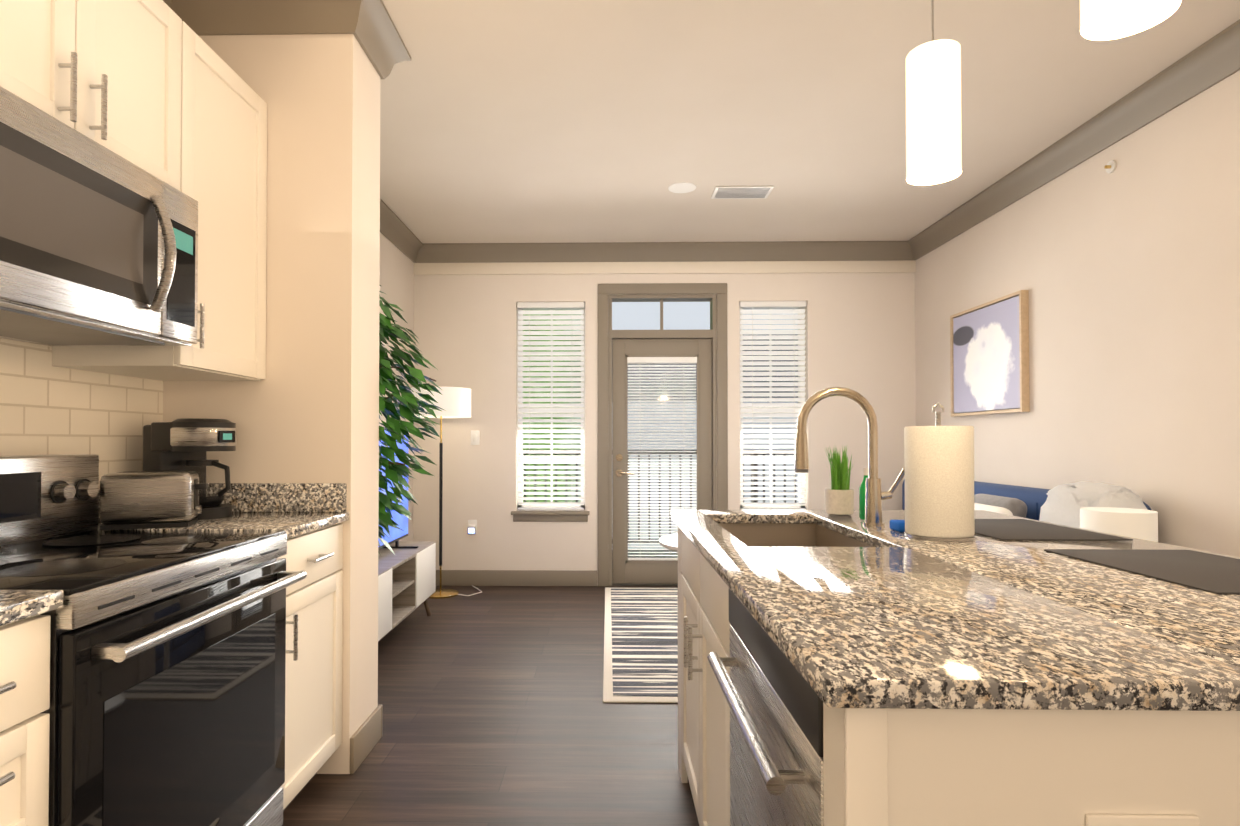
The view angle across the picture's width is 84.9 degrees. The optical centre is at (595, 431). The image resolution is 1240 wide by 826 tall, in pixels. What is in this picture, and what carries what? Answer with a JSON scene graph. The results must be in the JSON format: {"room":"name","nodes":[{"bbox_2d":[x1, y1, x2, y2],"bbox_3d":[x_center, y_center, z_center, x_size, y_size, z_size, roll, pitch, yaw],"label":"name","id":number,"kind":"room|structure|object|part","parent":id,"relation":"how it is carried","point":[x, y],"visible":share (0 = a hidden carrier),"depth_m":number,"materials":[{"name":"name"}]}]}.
{"room":"kitchen","nodes":[
{"label":"kitchen","id":0,"kind":"room"},
{"bbox_2d":[1,233,413,540],"bbox_3d":[-1.618,-0.186,1.593,0.150,2.740,8.090,0,-1,1],"label":"wall","id":1,"kind":"structure","parent":0,"point":[397,275],"depth_m":5.11,"materials":[{"name":"beige paint"}]},
{"bbox_2d":[0,338,162,487],"bbox_3d":[-1.565,0.006,0.393,0.001,0.533,3.998,0,-1,1],"label":"tile backsplash","id":2,"kind":"structure","parent":1,"relation":"attached to","point":[46,408],"depth_m":1.98,"materials":[{"name":"beige tile"}]},
{"bbox_2d":[0,0,171,183],"bbox_3d":[-1.360,-0.917,1.539,0.366,0.519,0.762,0,-1,1],"label":"upper cabinet","id":3,"kind":"object","parent":1,"relation":"attached to","point":[161,90],"depth_m":1.61,"materials":[{"name":"white wood"}]},
{"bbox_2d":[0,86,197,345],"bbox_3d":[-1.301,-0.449,1.532,0.482,0.412,0.758,0,-1,1],"label":"over-the-range microwave","id":4,"kind":"object","parent":3,"relation":"attached to","point":[98,244],"visible":1,"depth_m":1.52,"materials":[{"name":"silver metal"}]},
{"bbox_2d":[52,10,266,380],"bbox_3d":[-1.348,-0.677,2.128,0.366,0.984,0.541,0,-1,1],"label":"upper cabinet","id":5,"kind":"object","parent":1,"relation":"attached to","point":[217,123],"depth_m":2.11,"materials":[{"name":"white wood"}]},
{"bbox_2d":[163,0,178,15],"bbox_3d":[-1.525,-0.207,0.046,0.095,2.740,4.700,0,-1,1],"label":"crown molding","id":6,"kind":"structure","parent":1,"relation":"attached to","point":[173,4],"depth_m":2.37,"materials":[{"name":"brown wood"}]},
{"bbox_2d":[387,36,422,274],"bbox_3d":[-1.115,-0.154,4.022,0.764,2.740,2.693,0,-1,1],"label":"crown molding","id":7,"kind":"structure","parent":1,"relation":"attached to","point":[398,233],"depth_m":4.87,"materials":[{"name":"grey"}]},
{"bbox_2d":[163,34,379,773],"bbox_3d":[-1.190,-0.174,2.535,0.670,2.740,0.290,0,-1,1],"label":"wall","id":8,"kind":"structure","parent":0,"point":[306,410],"depth_m":2.40,"materials":[{"name":"beige paint"}]},
{"bbox_2d":[179,0,386,773],"bbox_3d":[-1.087,-0.176,2.342,0.645,2.740,0.098,0,-1,1],"label":"baseboard","id":9,"kind":"structure","parent":8,"relation":"attached to","point":[373,30],"depth_m":2.38,"materials":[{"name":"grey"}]},
{"bbox_2d":[283,586,698,825],"bbox_3d":[0.471,1.243,1.519,4.430,0.120,8.160,0,-1,1],"label":"floor","id":10,"kind":"structure","parent":0,"point":[497,711],"depth_m":2.70,"materials":[{"name":"wood"}]},
{"bbox_2d":[0,614,50,825],"bbox_3d":[-1.232,0.732,0.947,0.642,0.884,0.369,0,-1,1],"label":"base cabinet","id":11,"kind":"object","parent":10,"relation":"on","point":[25,643],"depth_m":1.08,"materials":[{"name":"white wood"}]},
{"bbox_2d":[0,454,306,825],"bbox_3d":[-1.169,0.620,1.515,0.742,1.125,0.758,0,-1,1],"label":"range","id":12,"kind":"object","parent":10,"relation":"on","point":[167,673],"visible":1,"depth_m":1.46,"materials":[{"name":"silver metal"}]},
{"bbox_2d":[278,524,342,811],"bbox_3d":[-1.209,0.748,2.137,0.642,0.884,0.480,0,-1,1],"label":"base cabinet","id":13,"kind":"object","parent":10,"relation":"on","point":[313,685],"depth_m":2.14,"materials":[{"name":"white wood"}]},
{"bbox_2d":[0,483,348,625],"bbox_3d":[-1.232,0.217,0.384,0.665,0.130,3.999,0,-1,1],"label":"countertop","id":14,"kind":"structure","parent":13,"relation":"on","point":[293,509],"depth_m":2.29,"materials":[{"name":"stone"}]},
{"bbox_2d":[100,471,207,529],"bbox_3d":[-1.277,0.194,1.977,0.255,0.158,0.140,0,-1,-20],"label":"toaster","id":15,"kind":"object","parent":14,"relation":"on","point":[145,499],"visible":1,"depth_m":1.91,"materials":[{"name":"silver metal"}]},
{"bbox_2d":[143,418,236,519],"bbox_3d":[-1.299,0.117,2.212,0.262,0.318,0.200,0,-1,16],"label":"coffee maker","id":16,"kind":"object","parent":14,"relation":"on","point":[184,444],"visible":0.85,"depth_m":2.15,"materials":[{"name":"black plastic"}]},
{"bbox_2d":[378,541,435,641],"bbox_3d":[-1.276,0.974,3.886,0.376,0.488,1.380,0,-1,1],"label":"tv console","id":17,"kind":"object","parent":10,"relation":"on","point":[406,582],"visible":0.4,"depth_m":4.10,"materials":[{"name":"grey wood"}]},
{"bbox_2d":[378,427,417,549],"bbox_3d":[-1.255,0.349,3.874,0.250,0.760,1.240,0,-1,1],"label":"television","id":18,"kind":"object","parent":17,"relation":"on","point":[396,534],"visible":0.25,"depth_m":4.27,"materials":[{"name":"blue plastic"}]},
{"bbox_2d":[378,285,445,553],"bbox_3d":[-1.087,0.189,3.091,0.825,2.029,0.810,0,-1,1],"label":"ficus tree","id":19,"kind":"object","parent":10,"relation":"on","point":[396,427],"visible":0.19,"depth_m":2.93,"materials":[{"name":"green plant"}]},
{"bbox_2d":[411,386,481,598],"bbox_3d":[-1.131,0.452,5.179,0.528,1.560,0.527,0,-1,1],"label":"floor lamp","id":20,"kind":"object","parent":10,"relation":"on","point":[454,402],"visible":0.79,"depth_m":5.03,"materials":[{"name":"gold metal"}]},
{"bbox_2d":[603,588,677,702],"bbox_3d":[0.471,1.213,4.170,0.830,0.010,2.340,0,-1,1],"label":"rug","id":21,"kind":"object","parent":10,"relation":"on","point":[640,645],"visible":0.52,"depth_m":3.82,"materials":[{"name":"beige fabric"}]},
{"bbox_2d":[659,533,677,551],"bbox_3d":[0.586,0.825,2.863,0.630,0.729,0.630,0,-1,1],"label":"table","id":22,"kind":"object","parent":21,"relation":"on","point":[669,542],"visible":0.08,"depth_m":2.83,"materials":[{"name":"white"}]},
{"bbox_2d":[673,519,1239,825],"bbox_3d":[0.626,0.740,1.560,0.802,0.884,1.725,0,-1,1],"label":"kitchen island","id":23,"kind":"object","parent":10,"relation":"on","point":[759,744],"depth_m":0.71,"materials":[{"name":"white"}]},
{"bbox_2d":[671,510,1239,698],"bbox_3d":[0.490,0.330,1.571,0.466,0.123,1.752,0,-1,1],"label":"island countertop","id":24,"kind":"structure","parent":23,"relation":"on","point":[858,620],"depth_m":0.88,"materials":[{"name":"beige stone"}]},
{"bbox_2d":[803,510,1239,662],"bbox_3d":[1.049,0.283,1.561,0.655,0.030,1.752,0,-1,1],"label":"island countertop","id":25,"kind":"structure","parent":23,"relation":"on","point":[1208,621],"depth_m":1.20,"materials":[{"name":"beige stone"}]},
{"bbox_2d":[825,446,853,514],"bbox_3d":[0.821,0.158,2.290,0.103,0.239,0.123,0,-1,1],"label":"pot","id":26,"kind":"object","parent":25,"relation":"on","point":[839,496],"visible":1,"depth_m":2.27,"materials":[{"name":"ceramic"}]},
{"bbox_2d":[859,468,867,519],"bbox_3d":[0.858,0.195,2.136,0.048,0.162,0.048,0,-1,1],"label":"soap bottle","id":27,"kind":"object","parent":25,"relation":"on","point":[862,487],"visible":0.52,"depth_m":2.13,"materials":[{"name":"green plastic"}]},
{"bbox_2d":[890,520,904,531],"bbox_3d":[0.880,0.258,1.865,0.115,0.028,0.070,0,-1,1],"label":"sponge","id":28,"kind":"object","parent":25,"relation":"on","point":[897,525],"visible":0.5,"depth_m":1.85,"materials":[{"name":"blue"}]},
{"bbox_2d":[904,402,974,541],"bbox_3d":[0.885,0.097,1.746,0.164,0.347,0.164,0,-1,1],"label":"paper towel holder","id":29,"kind":"object","parent":25,"relation":"on","point":[939,479],"visible":1,"depth_m":1.68,"materials":[{"name":"white paper"}]},
{"bbox_2d":[975,519,1132,540],"bbox_3d":[1.178,0.271,1.904,0.320,0.004,0.440,0,-1,1],"label":"placemat","id":30,"kind":"object","parent":25,"relation":"on","point":[1013,529],"visible":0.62,"depth_m":1.82,"materials":[{"name":"grey"}]},
{"bbox_2d":[1044,549,1239,593],"bbox_3d":[1.167,0.263,1.306,0.320,0.004,0.435,0,-1,1],"label":"placemat","id":31,"kind":"object","parent":25,"relation":"on","point":[1213,573],"visible":1,"depth_m":1.34,"materials":[{"name":"grey"}]},
{"bbox_2d":[902,479,1150,527],"bbox_3d":[2.069,0.730,4.065,0.890,0.974,2.303,0,-1,1],"label":"sofa","id":32,"kind":"object","parent":10,"relation":"on","point":[1062,504],"visible":0.19,"depth_m":3.12,"materials":[{"name":"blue fabric"}]},
{"bbox_2d":[974,503,1012,515],"bbox_3d":[2.004,0.550,3.540,0.171,0.342,0.380,0,-1,1],"label":"pillow","id":33,"kind":"object","parent":32,"relation":"on","point":[990,508],"visible":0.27,"depth_m":3.42,"materials":[{"name":"white fabric"}]},
{"bbox_2d":[974,494,1026,517],"bbox_3d":[2.178,0.537,3.717,0.174,0.375,0.420,0,-1,1],"label":"pillow","id":34,"kind":"object","parent":32,"relation":"on","point":[1016,507],"visible":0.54,"depth_m":3.56,"materials":[{"name":"white fabric"}]},
{"bbox_3d":[2.068,0.936,2.673,0.480,0.525,0.480,0,-1,1],"label":"side table","id":35,"kind":"object","parent":10,"relation":"on","visible":0},
{"bbox_2d":[1080,507,1157,541],"bbox_3d":[2.068,0.491,2.679,0.244,0.364,0.244,0,-1,1],"label":"table lamp","id":36,"kind":"object","parent":35,"relation":"on","point":[1142,524],"visible":0.31,"depth_m":2.59,"materials":[{"name":"white"}]},
{"bbox_2d":[413,273,915,585],"bbox_3d":[0.547,-0.134,5.522,4.330,2.740,0.150,0,-1,1],"label":"wall","id":37,"kind":"structure","parent":0,"point":[860,333],"depth_m":5.46,"materials":[{"name":"beige paint"}]},
{"bbox_2d":[468,520,476,534],"bbox_3d":[-0.990,0.765,5.438,0.072,0.116,0.052,0,-1,1],"label":"air freshener","id":38,"kind":"object","parent":37,"relation":"attached to","point":[472,527],"visible":1,"depth_m":5.42,"materials":[{"name":"white plastic"}]},
{"bbox_2d":[471,431,479,444],"bbox_3d":[-0.970,0.046,5.469,0.072,0.116,0.008,0,-1,1],"label":"switch plate","id":39,"kind":"object","parent":37,"relation":"attached to","point":[475,437],"visible":1,"depth_m":5.47,"materials":[{"name":"white plastic"}]},
{"bbox_2d":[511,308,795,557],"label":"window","id":40,"kind":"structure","parent":37,"relation":"in","point":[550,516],"depth_m":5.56,"materials":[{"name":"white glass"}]},
{"bbox_2d":[517,302,584,510],"bbox_3d":[-0.359,-0.208,5.500,0.544,1.686,0.060,0,-1,1],"label":"window blind","id":41,"kind":"object","parent":40,"relation":"attached to","point":[550,305],"visible":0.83,"depth_m":5.50,"materials":[{"name":"white plastic"}]},
{"bbox_3d":[0.869,0.774,6.434,4.860,1.190,1.690,0,-1,1],"label":"exterior balcony rail","id":42,"kind":"part","parent":40,"relation":"part of","materials":[{"name":"metal"}]},
{"bbox_2d":[739,301,805,509],"bbox_3d":[1.433,-0.209,5.466,0.529,1.686,0.060,0,-1,1],"label":"window blind","id":43,"kind":"object","parent":40,"relation":"attached to","point":[772,304],"visible":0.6,"depth_m":5.46,"materials":[{"name":"white plastic"}]},
{"bbox_2d":[598,283,727,585],"bbox_3d":[0.541,0.021,5.503,1.040,2.430,0.183,0,-1,1],"label":"exterior door","id":44,"kind":"structure","parent":37,"relation":"in","point":[619,351],"depth_m":5.47,"materials":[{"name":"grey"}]},
{"bbox_2d":[423,241,906,585],"bbox_3d":[0.494,-0.135,5.401,3.930,2.740,0.095,0,-1,1],"label":"baseboard","id":45,"kind":"structure","parent":37,"relation":"attached to","point":[771,256],"depth_m":5.43,"materials":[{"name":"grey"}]},
{"bbox_2d":[740,308,805,508],"bbox_3d":[1.433,-0.167,5.478,0.615,1.775,0.185,0,-1,1],"label":"window","id":46,"kind":"structure","parent":37,"relation":"in","point":[777,506],"depth_m":5.52,"materials":[{"name":"white plastic"}]},
{"bbox_2d":[380,0,1239,242],"bbox_3d":[0.471,-1.617,1.557,4.430,0.120,8.160,0,-1,1],"label":"ceiling","id":47,"kind":"structure","parent":0,"point":[544,121],"depth_m":3.20,"materials":[{"name":"paint"}]},
{"bbox_2d":[668,182,695,192],"bbox_3d":[0.541,-1.518,4.215,0.176,0.006,0.176,0,-1,1],"label":"recessed light","id":48,"kind":"object","parent":47,"relation":"in","point":[683,187],"visible":1,"depth_m":4.20,"materials":[{"name":"white"}]},
{"bbox_2d":[711,186,773,198],"bbox_3d":[0.928,-1.515,4.288,0.360,0.009,0.200,0,-1,1],"label":"ceiling vent","id":49,"kind":"object","parent":47,"relation":"in","point":[738,192],"visible":1,"depth_m":4.28,"materials":[{"name":"white metal"}]},
{"bbox_2d":[906,0,961,184],"bbox_3d":[0.818,-1.087,1.644,0.120,0.937,0.120,0,-1,1],"label":"pendant light","id":50,"kind":"object","parent":47,"relation":"hanging from","point":[933,117],"visible":1,"depth_m":1.59,"materials":[{"name":"white glass"}]},
{"bbox_2d":[1080,0,1180,39],"bbox_3d":[0.806,-1.095,1.030,0.120,0.937,0.120,0,-1,1],"label":"pendant light","id":51,"kind":"object","parent":47,"relation":"hanging from","point":[1106,19],"visible":1,"depth_m":1.03,"materials":[{"name":"white glass"}]},
{"bbox_2d":[915,70,1239,556],"bbox_3d":[2.561,-0.187,1.514,0.150,2.740,8.090,0,-1,1],"label":"wall","id":52,"kind":"structure","parent":0,"point":[1126,273],"depth_m":3.20,"materials":[{"name":"beige paint"}]},
{"bbox_2d":[950,290,1029,416],"bbox_3d":[2.517,-0.469,4.364,0.044,0.710,0.820,0,-1,1],"label":"picture frame","id":53,"kind":"object","parent":52,"relation":"attached to","point":[989,356],"visible":1,"depth_m":4.28,"materials":[{"name":"brown wood"}]},
{"bbox_2d":[907,19,1239,272],"bbox_3d":[2.438,-0.187,1.516,0.095,2.740,7.790,0,-1,1],"label":"crown molding","id":54,"kind":"structure","parent":52,"relation":"attached to","point":[1215,60],"depth_m":3.31,"materials":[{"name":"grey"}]},
{"bbox_2d":[1104,160,1115,172],"bbox_3d":[2.505,-1.293,3.305,0.030,0.060,0.060,0,-1,1],"label":"sprinkler","id":55,"kind":"object","parent":52,"relation":"attached to","point":[1110,167],"visible":1,"depth_m":3.30,"materials":[{"name":"white metal"}]},
{"label":"outside","id":56,"kind":"structure","parent":0,"visible":0},
{"bbox_2d":[523,302,798,548],"bbox_3d":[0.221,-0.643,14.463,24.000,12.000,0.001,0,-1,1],"label":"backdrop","id":57,"kind":"structure","parent":56,"point":[682,314],"depth_m":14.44,"materials":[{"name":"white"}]}
]}

